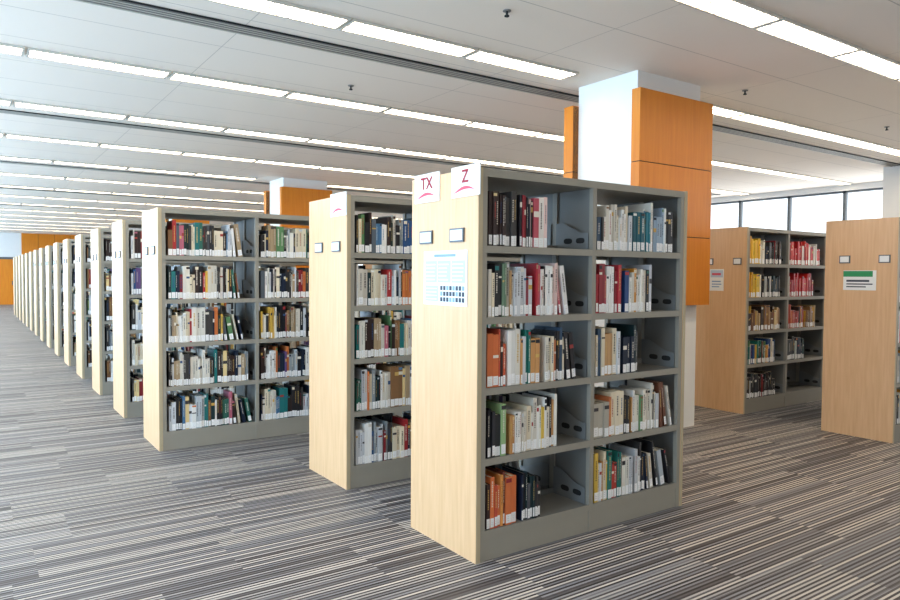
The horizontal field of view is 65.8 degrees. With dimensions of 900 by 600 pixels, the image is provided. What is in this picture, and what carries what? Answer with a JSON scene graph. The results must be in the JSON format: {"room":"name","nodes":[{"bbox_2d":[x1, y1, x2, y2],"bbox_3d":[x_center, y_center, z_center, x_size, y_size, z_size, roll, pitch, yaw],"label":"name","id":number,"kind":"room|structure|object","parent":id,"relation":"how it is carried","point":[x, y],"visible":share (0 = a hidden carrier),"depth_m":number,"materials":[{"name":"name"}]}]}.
{"room":"library","nodes":[
{"label":"library","id":0,"kind":"room"},
{"bbox_2d":[0,233,259,267],"bbox_3d":[-17.889,-1.582,36.307,18.200,3.480,0.253,-1,2,-35],"label":"wall","id":1,"kind":"structure","parent":0,"point":[11,244],"depth_m":34.09,"materials":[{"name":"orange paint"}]},
{"bbox_2d":[0,257,13,304],"bbox_3d":[-21.570,-0.925,33.646,1.060,2.300,0.086,-1,2,-35],"label":"door","id":2,"kind":"structure","parent":1,"relation":"in","point":[6,263],"depth_m":33.71,"materials":[{"name":"orange wood"}]},
{"bbox_2d":[0,305,899,599],"bbox_3d":[-5.087,0.933,17.799,18.800,0.100,45.600,-1,2,-35],"label":"floor","id":3,"kind":"structure","parent":0,"point":[776,505],"depth_m":4.27,"materials":[{"name":"carpet"}]},
{"bbox_2d":[13,257,15,314],"bbox_3d":[-14.890,-0.523,26.209,2.595,2.100,0.664,-1,2,-35],"label":"bookshelf","id":4,"kind":"object","parent":3,"relation":"on","point":[14,258],"visible":0.06,"depth_m":25.23,"materials":[{"name":"brown wood"}]},
{"bbox_2d":[16,256,18,317],"bbox_3d":[-13.943,-0.469,24.835,2.595,2.100,0.664,-1,2,-35],"label":"bookshelf","id":5,"kind":"object","parent":3,"relation":"on","point":[17,273],"visible":0.07,"depth_m":23.86,"materials":[{"name":"brown wood"}]},
{"bbox_2d":[18,255,52,319],"bbox_3d":[-12.995,-0.416,23.461,2.595,2.100,0.664,-1,2,-35],"label":"bookshelf","id":6,"kind":"object","parent":3,"relation":"on","point":[19,256],"visible":0.1,"depth_m":22.48,"materials":[{"name":"brown wood"}]},
{"bbox_2d":[29,252,53,330],"bbox_3d":[-10.151,-0.255,19.340,2.595,2.100,0.664,-1,2,-35],"label":"bookshelf","id":7,"kind":"object","parent":3,"relation":"on","point":[31,263],"visible":0.14,"depth_m":18.37,"materials":[{"name":"brown wood"}]},
{"bbox_2d":[21,254,62,323],"bbox_3d":[-12.047,-0.362,22.087,2.595,2.100,0.664,-1,2,-35],"label":"bookshelf","id":8,"kind":"object","parent":3,"relation":"on","point":[22,255],"visible":0.11,"depth_m":21.12,"materials":[{"name":"brown wood"}]},
{"bbox_2d":[25,253,61,326],"bbox_3d":[-11.099,-0.308,20.714,2.595,2.100,0.664,-1,2,-35],"label":"bookshelf","id":9,"kind":"object","parent":3,"relation":"on","point":[27,298],"visible":0.12,"depth_m":19.74,"materials":[{"name":"brown wood"}]},
{"bbox_2d":[34,250,89,335],"bbox_3d":[-9.208,-0.201,17.963,2.607,2.100,0.664,-1,2,-35],"label":"bookshelf","id":10,"kind":"object","parent":3,"relation":"on","point":[36,252],"visible":0.17,"depth_m":17.00,"materials":[{"name":"brown wood"}]},
{"bbox_2d":[39,285,61,322],"bbox_3d":[-9.216,-0.229,17.956,2.389,1.836,0.633,-1,2,-35],"label":"books","id":11,"kind":"object","parent":10,"relation":"in","point":[45,285],"visible":0.02,"depth_m":17.38,"materials":[{"name":"multicoloured paper"}]},
{"bbox_2d":[45,245,90,347],"bbox_3d":[-7.312,-0.093,15.215,2.607,2.100,0.664,-1,2,-35],"label":"bookshelf","id":12,"kind":"object","parent":3,"relation":"on","point":[48,249],"visible":0.2,"depth_m":14.26,"materials":[{"name":"brown wood"}]},
{"bbox_2d":[52,252,72,338],"bbox_3d":[-7.308,-0.122,15.217,2.419,1.834,0.633,-1,2,-35],"label":"books","id":13,"kind":"object","parent":12,"relation":"in","point":[62,309],"visible":0.02,"depth_m":14.38,"materials":[{"name":"multicoloured paper"}]},
{"bbox_2d":[39,248,111,340],"bbox_3d":[-8.260,-0.147,16.589,2.607,2.100,0.664,-1,2,-35],"label":"bookshelf","id":14,"kind":"object","parent":3,"relation":"on","point":[43,336],"visible":0.11,"depth_m":15.63,"materials":[{"name":"brown wood"}]},
{"bbox_2d":[45,254,61,333],"bbox_3d":[-8.263,-0.175,16.585,2.401,1.833,0.633,-1,2,-35],"label":"books","id":15,"kind":"object","parent":14,"relation":"in","point":[45,254],"visible":0.02,"depth_m":15.77,"materials":[{"name":"multicoloured paper"}]},
{"bbox_2d":[53,242,134,355],"bbox_3d":[-6.364,-0.040,13.841,2.607,2.100,0.664,-1,2,-35],"label":"bookshelf","id":16,"kind":"object","parent":3,"relation":"on","point":[59,349],"visible":0.17,"depth_m":12.89,"materials":[{"name":"brown wood"}]},
{"bbox_2d":[61,248,90,346],"bbox_3d":[-6.368,-0.069,13.837,2.398,1.837,0.633,-1,2,-35],"label":"books","id":17,"kind":"object","parent":16,"relation":"in","point":[73,291],"visible":0.02,"depth_m":12.99,"materials":[{"name":"multicoloured paper"}]},
{"bbox_2d":[63,239,134,365],"bbox_3d":[-5.416,0.014,12.467,2.607,2.100,0.664,-1,2,-35],"label":"bookshelf","id":18,"kind":"object","parent":3,"relation":"on","point":[69,358],"visible":0.12,"depth_m":11.52,"materials":[{"name":"brown wood"}]},
{"bbox_2d":[72,245,108,355],"bbox_3d":[-5.424,-0.015,12.461,2.389,1.836,0.633,-1,2,-35],"label":"books","id":19,"kind":"object","parent":18,"relation":"in","point":[73,246],"visible":0.03,"depth_m":11.57,"materials":[{"name":"paper"}]},
{"bbox_2d":[75,234,220,378],"bbox_3d":[-4.468,0.068,11.094,2.607,2.100,0.664,-1,2,-35],"label":"bookshelf","id":20,"kind":"object","parent":3,"relation":"on","point":[82,369],"visible":0.14,"depth_m":10.16,"materials":[{"name":"brown wood"}]},
{"bbox_2d":[85,244,112,366],"bbox_3d":[-4.471,0.040,11.090,2.401,1.833,0.633,-1,2,-35],"label":"books","id":21,"kind":"object","parent":20,"relation":"in","point":[88,250],"visible":0.06,"depth_m":10.19,"materials":[{"name":"multicoloured paper"}]},
{"bbox_2d":[165,219,208,223],"bbox_3d":[-8.301,-1.025,22.008,1.100,3.480,1.000,-1,2,-35],"label":"column","id":22,"kind":"structure","parent":3,"relation":"on","point":[166,220],"depth_m":21.58,"materials":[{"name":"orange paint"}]},
{"bbox_2d":[91,228,295,394],"bbox_3d":[-3.520,0.121,9.720,2.607,2.100,0.664,-1,2,-35],"label":"bookshelf","id":23,"kind":"object","parent":3,"relation":"on","point":[100,385],"visible":0.11,"depth_m":8.80,"materials":[{"name":"brown wood"}]},
{"bbox_2d":[104,239,260,381],"bbox_3d":[-3.516,0.093,9.722,2.419,1.834,0.633,-1,2,-35],"label":"books","id":24,"kind":"object","parent":23,"relation":"in","point":[108,311],"visible":0.04,"depth_m":8.82,"materials":[{"name":"paper"}]},
{"bbox_2d":[112,219,308,417],"bbox_3d":[-2.572,0.175,8.346,2.607,2.100,0.664,-1,2,-35],"label":"bookshelf","id":25,"kind":"object","parent":3,"relation":"on","point":[122,403],"visible":0.19,"depth_m":7.48,"materials":[{"name":"brown wood"}]},
{"bbox_2d":[129,230,308,401],"bbox_3d":[-2.576,0.146,8.342,2.398,1.837,0.633,-1,2,-35],"label":"books","id":26,"kind":"object","parent":25,"relation":"in","point":[135,237],"visible":0.13,"depth_m":7.46,"materials":[{"name":"multicoloured paper"}]},
{"bbox_2d":[142,207,402,451],"bbox_3d":[-1.624,0.229,6.972,2.607,2.100,0.664,-1,2,-35],"label":"bookshelf","id":27,"kind":"object","parent":3,"relation":"on","point":[154,257],"visible":0.38,"depth_m":6.38,"materials":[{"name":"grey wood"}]},
{"bbox_2d":[165,220,402,430],"bbox_3d":[-1.620,0.200,6.974,2.419,1.837,0.633,-1,2,-35],"label":"books","id":28,"kind":"object","parent":27,"relation":"in","point":[186,409],"visible":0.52,"depth_m":6.35,"materials":[{"name":"multicoloured paper"}]},
{"bbox_2d":[264,178,331,268],"bbox_3d":[-3.193,-0.735,14.604,1.100,3.480,1.000,-1,2,-35],"label":"column","id":29,"kind":"structure","parent":3,"relation":"on","point":[286,196],"depth_m":14.14,"materials":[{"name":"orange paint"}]},
{"bbox_2d":[363,264,372,268],"bbox_3d":[-0.655,-0.069,15.798,2.595,2.100,0.664,-1,2,-35],"label":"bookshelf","id":30,"kind":"object","parent":3,"relation":"on","point":[368,266],"visible":0.02,"depth_m":15.11,"materials":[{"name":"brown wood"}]},
{"bbox_2d":[309,191,519,489],"bbox_3d":[-0.212,0.273,5.687,1.742,2.120,0.664,-1,2,-35],"label":"bookshelf","id":31,"kind":"object","parent":3,"relation":"on","point":[332,255],"visible":0.38,"depth_m":5.14,"materials":[{"name":"brown wood"}]},
{"bbox_2d":[354,212,515,464],"bbox_3d":[-0.208,0.256,5.689,1.554,1.832,0.633,-1,2,-35],"label":"books","id":32,"kind":"object","parent":31,"relation":"in","point":[387,436],"visible":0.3,"depth_m":5.13,"materials":[{"name":"multicoloured paper"}]},
{"bbox_2d":[411,162,687,563],"bbox_3d":[0.667,0.323,4.413,1.742,2.120,0.682,-1,2,-35],"label":"bookshelf","id":33,"kind":"object","parent":3,"relation":"on","point":[450,250],"visible":0.57,"depth_m":4.10,"materials":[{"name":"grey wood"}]},
{"bbox_2d":[424,250,467,306],"bbox_3d":[-0.029,-0.122,3.895,0.004,0.305,0.430,-1,2,-35],"label":"poster","id":34,"kind":"object","parent":33,"relation":"attached to","point":[445,271],"depth_m":3.88,"materials":[{"name":"white paper"}]},
{"bbox_2d":[485,191,672,529],"bbox_3d":[0.664,0.300,4.420,1.548,1.843,0.633,-1,2,-35],"label":"books","id":35,"kind":"object","parent":33,"relation":"in","point":[516,422],"visible":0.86,"depth_m":4.02,"materials":[{"name":"multicoloured paper"}]},
{"bbox_2d":[563,70,712,427],"bbox_3d":[1.916,-0.446,7.200,1.100,3.480,1.000,-1,2,-35],"label":"column","id":36,"kind":"structure","parent":3,"relation":"on","point":[638,127],"depth_m":6.89,"materials":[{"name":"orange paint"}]},
{"bbox_2d":[695,227,825,413],"bbox_3d":[4.177,0.205,8.786,2.607,2.100,0.664,-1,2,-35],"label":"bookshelf","id":37,"kind":"object","parent":3,"relation":"on","point":[722,333],"visible":0.58,"depth_m":8.16,"materials":[{"name":"brown wood"}]},
{"bbox_2d":[710,269,723,290],"bbox_3d":[3.092,-0.233,8.069,0.004,0.250,0.180,-1,2,-35],"label":"poster","id":38,"kind":"object","parent":37,"relation":"attached to","point":[716,275],"depth_m":8.06,"materials":[{"name":"white paper"}]},
{"bbox_2d":[747,236,819,398],"bbox_3d":[4.117,0.176,8.744,2.265,1.839,0.633,-1,2,-35],"label":"books","id":39,"kind":"object","parent":37,"relation":"in","point":[760,383],"visible":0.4,"depth_m":8.12,"materials":[{"name":"multicoloured paper"}]},
{"bbox_2d":[821,217,899,442],"bbox_3d":[5.002,0.257,7.449,2.607,2.100,0.664,-1,2,-35],"label":"bookshelf","id":40,"kind":"object","parent":3,"relation":"on","point":[861,345],"visible":0.99,"depth_m":6.69,"materials":[{"name":"brown wood"}]},
{"bbox_2d":[843,270,875,289],"bbox_3d":[3.941,-0.190,6.699,0.004,0.190,0.300,-1,2,-35],"label":"poster","id":41,"kind":"object","parent":40,"relation":"attached to","point":[852,279],"depth_m":6.70,"materials":[{"name":"white paper"}]},
{"bbox_2d":[896,295,899,424],"bbox_3d":[5.006,0.227,7.450,2.419,1.837,0.633,-1,2,-35],"label":"books","id":42,"kind":"object","parent":40,"relation":"in","point":[898,364],"visible":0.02,"depth_m":6.56,"materials":[{"name":"multicoloured paper"}]},
{"bbox_2d":[882,166,899,217],"bbox_3d":[8.161,-0.575,12.155,0.950,3.480,0.770,-1,2,-35],"label":"column","id":43,"kind":"structure","parent":3,"relation":"on","point":[890,206],"depth_m":12.05,"materials":[{"name":"white paint"}]},
{"bbox_2d":[0,0,899,234],"bbox_3d":[-5.063,-2.645,17.676,18.800,0.100,45.600,-1,2,-35],"label":"ceiling","id":44,"kind":"structure","parent":0,"point":[600,40],"depth_m":7.24,"materials":[{"name":"white paint"}]},
{"bbox_2d":[0,228,90,232],"bbox_3d":[-15.384,-3.200,33.568,16.780,0.021,0.260,-1,2,-35],"label":"ceiling light","id":45,"kind":"object","parent":44,"relation":"attached to","point":[0,228],"depth_m":31.47,"materials":[{"name":"white plastic"}]},
{"bbox_2d":[0,225,92,229],"bbox_3d":[-14.107,-3.128,31.717,16.780,0.021,0.260,-1,2,-35],"label":"ceiling light","id":46,"kind":"object","parent":44,"relation":"attached to","point":[0,225],"depth_m":29.50,"materials":[{"name":"white plastic"}]},
{"bbox_2d":[0,222,105,226],"bbox_3d":[-17.127,-2.982,26.903,7.180,0.021,0.260,-1,2,-35],"label":"ceiling light","id":47,"kind":"object","parent":44,"relation":"attached to","point":[0,222],"depth_m":27.66,"materials":[{"name":"white plastic"}]},
{"bbox_2d":[0,218,111,223],"bbox_3d":[-11.552,-2.983,28.015,16.780,0.021,0.260,-1,2,-35],"label":"ceiling light","id":48,"kind":"object","parent":44,"relation":"attached to","point":[0,218],"depth_m":25.91,"materials":[{"name":"white plastic"}]},
{"bbox_2d":[0,204,140,211],"bbox_3d":[-8.580,-2.781,22.598,17.400,0.011,0.210,-1,2,-35],"label":"ceiling vent","id":49,"kind":"object","parent":44,"relation":"in","point":[0,204],"visible":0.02,"depth_m":20.77,"materials":[{"name":"grey metal"}]},
{"bbox_2d":[0,208,141,216],"bbox_3d":[-8.998,-2.838,24.313,16.780,0.021,0.260,-1,2,-35],"label":"ceiling light","id":50,"kind":"object","parent":44,"relation":"attached to","point":[0,208],"depth_m":22.10,"materials":[{"name":"white plastic"}]},
{"bbox_2d":[0,202,147,210],"bbox_3d":[-12.018,-2.693,19.500,7.180,0.021,0.260,-1,2,-35],"label":"ceiling light","id":51,"kind":"object","parent":44,"relation":"in","point":[0,202],"depth_m":20.13,"materials":[{"name":"white plastic"}]},
{"bbox_2d":[0,214,228,224],"bbox_3d":[-10.275,-2.911,26.164,16.780,0.021,0.260,-1,2,-35],"label":"ceiling light","id":52,"kind":"object","parent":44,"relation":"attached to","point":[0,214],"depth_m":24.07,"materials":[{"name":"white plastic"}]},
{"bbox_2d":[0,156,256,179],"bbox_3d":[-6.909,-2.403,12.096,7.180,0.021,0.260,-1,2,-35],"label":"ceiling light","id":53,"kind":"object","parent":44,"relation":"in","point":[1,157],"depth_m":12.70,"materials":[{"name":"white plastic"}]},
{"bbox_2d":[0,172,263,193],"bbox_3d":[-3.889,-2.549,16.909,16.780,0.021,0.260,-1,2,-35],"label":"ceiling light","id":54,"kind":"object","parent":44,"relation":"in","point":[1,173],"depth_m":14.78,"materials":[{"name":"white plastic"}]},
{"bbox_2d":[0,184,263,203],"bbox_3d":[-5.167,-2.621,18.760,16.780,0.021,0.260,-1,2,-35],"label":"ceiling light","id":55,"kind":"object","parent":44,"relation":"in","point":[14,186],"depth_m":16.83,"materials":[{"name":"white plastic"}]},
{"bbox_2d":[0,161,269,184],"bbox_3d":[-5.838,-2.450,13.513,4.859,0.011,0.291,-1,2,-35],"label":"ceiling vent","id":56,"kind":"object","parent":44,"relation":"in","point":[46,165],"depth_m":13.33,"materials":[{"name":"grey metal"}]},
{"bbox_2d":[0,194,402,219],"bbox_3d":[-6.444,-2.694,20.611,16.780,0.021,0.260,-1,2,-35],"label":"ceiling light","id":57,"kind":"object","parent":44,"relation":"attached to","point":[0,194],"depth_m":18.96,"materials":[{"name":"white plastic"}]},
{"bbox_2d":[0,187,402,214],"bbox_3d":[-5.997,-2.635,18.855,17.400,0.011,0.210,-1,2,-35],"label":"ceiling vent","id":58,"kind":"object","parent":44,"relation":"in","point":[0,187],"visible":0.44,"depth_m":17.50,"materials":[{"name":"grey metal"}]},
{"bbox_2d":[0,133,417,177],"bbox_3d":[-1.335,-2.404,13.207,16.780,0.021,0.260,-1,2,-35],"label":"ceiling light","id":59,"kind":"object","parent":44,"relation":"in","point":[16,136],"depth_m":11.22,"materials":[{"name":"white plastic"}]},
{"bbox_2d":[0,109,468,165],"bbox_3d":[-2.562,-2.316,10.263,6.840,0.011,0.266,-1,2,-35],"label":"ceiling vent","id":60,"kind":"object","parent":44,"relation":"in","point":[40,115],"depth_m":9.74,"materials":[{"name":"grey metal"}]},
{"bbox_2d":[73,0,578,102],"bbox_3d":[-0.562,-2.164,6.255,4.966,0.011,0.241,-1,2,-35],"label":"ceiling vent","id":61,"kind":"object","parent":44,"relation":"in","point":[193,19],"depth_m":5.87,"materials":[{"name":"grey metal"}]},
{"bbox_2d":[327,184,411,193],"bbox_3d":[0.796,-2.535,17.408,8.380,0.021,0.260,-1,2,-35],"label":"ceiling light","id":62,"kind":"object","parent":44,"relation":"in","point":[330,185],"depth_m":15.58,"materials":[{"name":"white plastic"}]},
{"bbox_2d":[327,188,411,196],"bbox_3d":[-1.828,-2.518,16.282,2.310,0.011,0.281,-1,2,-35],"label":"ceiling vent","id":63,"kind":"object","parent":44,"relation":"in","point":[327,188],"depth_m":16.29,"materials":[{"name":"grey metal"}]},
{"bbox_2d":[0,98,750,194],"bbox_3d":[-0.058,-2.332,11.356,16.780,0.021,0.260,-1,2,-35],"label":"ceiling light","id":64,"kind":"object","parent":44,"relation":"in","point":[6,102],"depth_m":9.58,"materials":[{"name":"white plastic"}]},
{"bbox_2d":[205,0,578,79],"bbox_3d":[-1.801,-2.114,4.692,7.180,0.021,0.260,-1,2,-35],"label":"ceiling light","id":65,"kind":"object","parent":44,"relation":"in","point":[278,8],"depth_m":5.61,"materials":[{"name":"white plastic"}]},
{"bbox_2d":[0,42,852,184],"bbox_3d":[1.219,-2.259,9.505,16.780,0.021,0.260,-1,2,-35],"label":"ceiling light","id":66,"kind":"object","parent":44,"relation":"in","point":[5,48],"depth_m":7.45,"materials":[{"name":"white plastic"}]},
{"bbox_2d":[503,9,510,17],"bbox_3d":[0.417,-2.101,5.105,0.060,0.045,0.060,-1,2,-35],"label":"sprinkler","id":67,"kind":"object","parent":44,"relation":"attached to","point":[506,11],"visible":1,"depth_m":5.10,"materials":[{"name":"grey metal"}]},
{"bbox_2d":[481,166,562,176],"bbox_3d":[1.355,-2.380,12.899,1.992,0.011,0.159,-1,2,-35],"label":"air diffuser","id":68,"kind":"object","parent":44,"relation":"in","point":[481,166],"depth_m":12.89,"materials":[{"name":"grey metal"}]},
{"bbox_2d":[671,0,899,81],"bbox_3d":[3.402,-2.123,5.972,16.780,0.021,0.260,-1,2,-35],"label":"ceiling light","id":69,"kind":"object","parent":44,"relation":"attached to","point":[740,12],"depth_m":5.51,"materials":[{"name":"white plastic"}]},
{"bbox_2d":[702,101,899,156],"bbox_3d":[5.905,-2.245,10.004,8.380,0.021,0.260,-1,2,-35],"label":"ceiling light","id":70,"kind":"object","parent":44,"relation":"attached to","point":[722,111],"depth_m":9.05,"materials":[{"name":"white plastic"}]},
{"bbox_2d":[712,124,899,166],"bbox_3d":[5.468,-2.267,10.412,5.337,0.011,0.241,-1,2,-35],"label":"ceiling vent","id":71,"kind":"object","parent":44,"relation":"in","point":[732,131],"depth_m":10.17,"materials":[{"name":"grey metal"}]},
{"bbox_2d":[711,181,882,202],"bbox_3d":[2.499,-0.985,22.958,0.200,3.480,45.000,-1,2,-35],"label":"wall","id":72,"kind":"structure","parent":0,"point":[878,184],"depth_m":15.22,"materials":[{"name":"white paint"}]},
{"bbox_2d":[711,187,882,229],"bbox_3d":[2.501,-1.375,22.945,0.080,2.460,45.000,-1,2,-35],"label":"window","id":73,"kind":"structure","parent":72,"relation":"in","point":[845,193],"depth_m":15.52,"materials":[{"name":"grey metal"}]}
]}

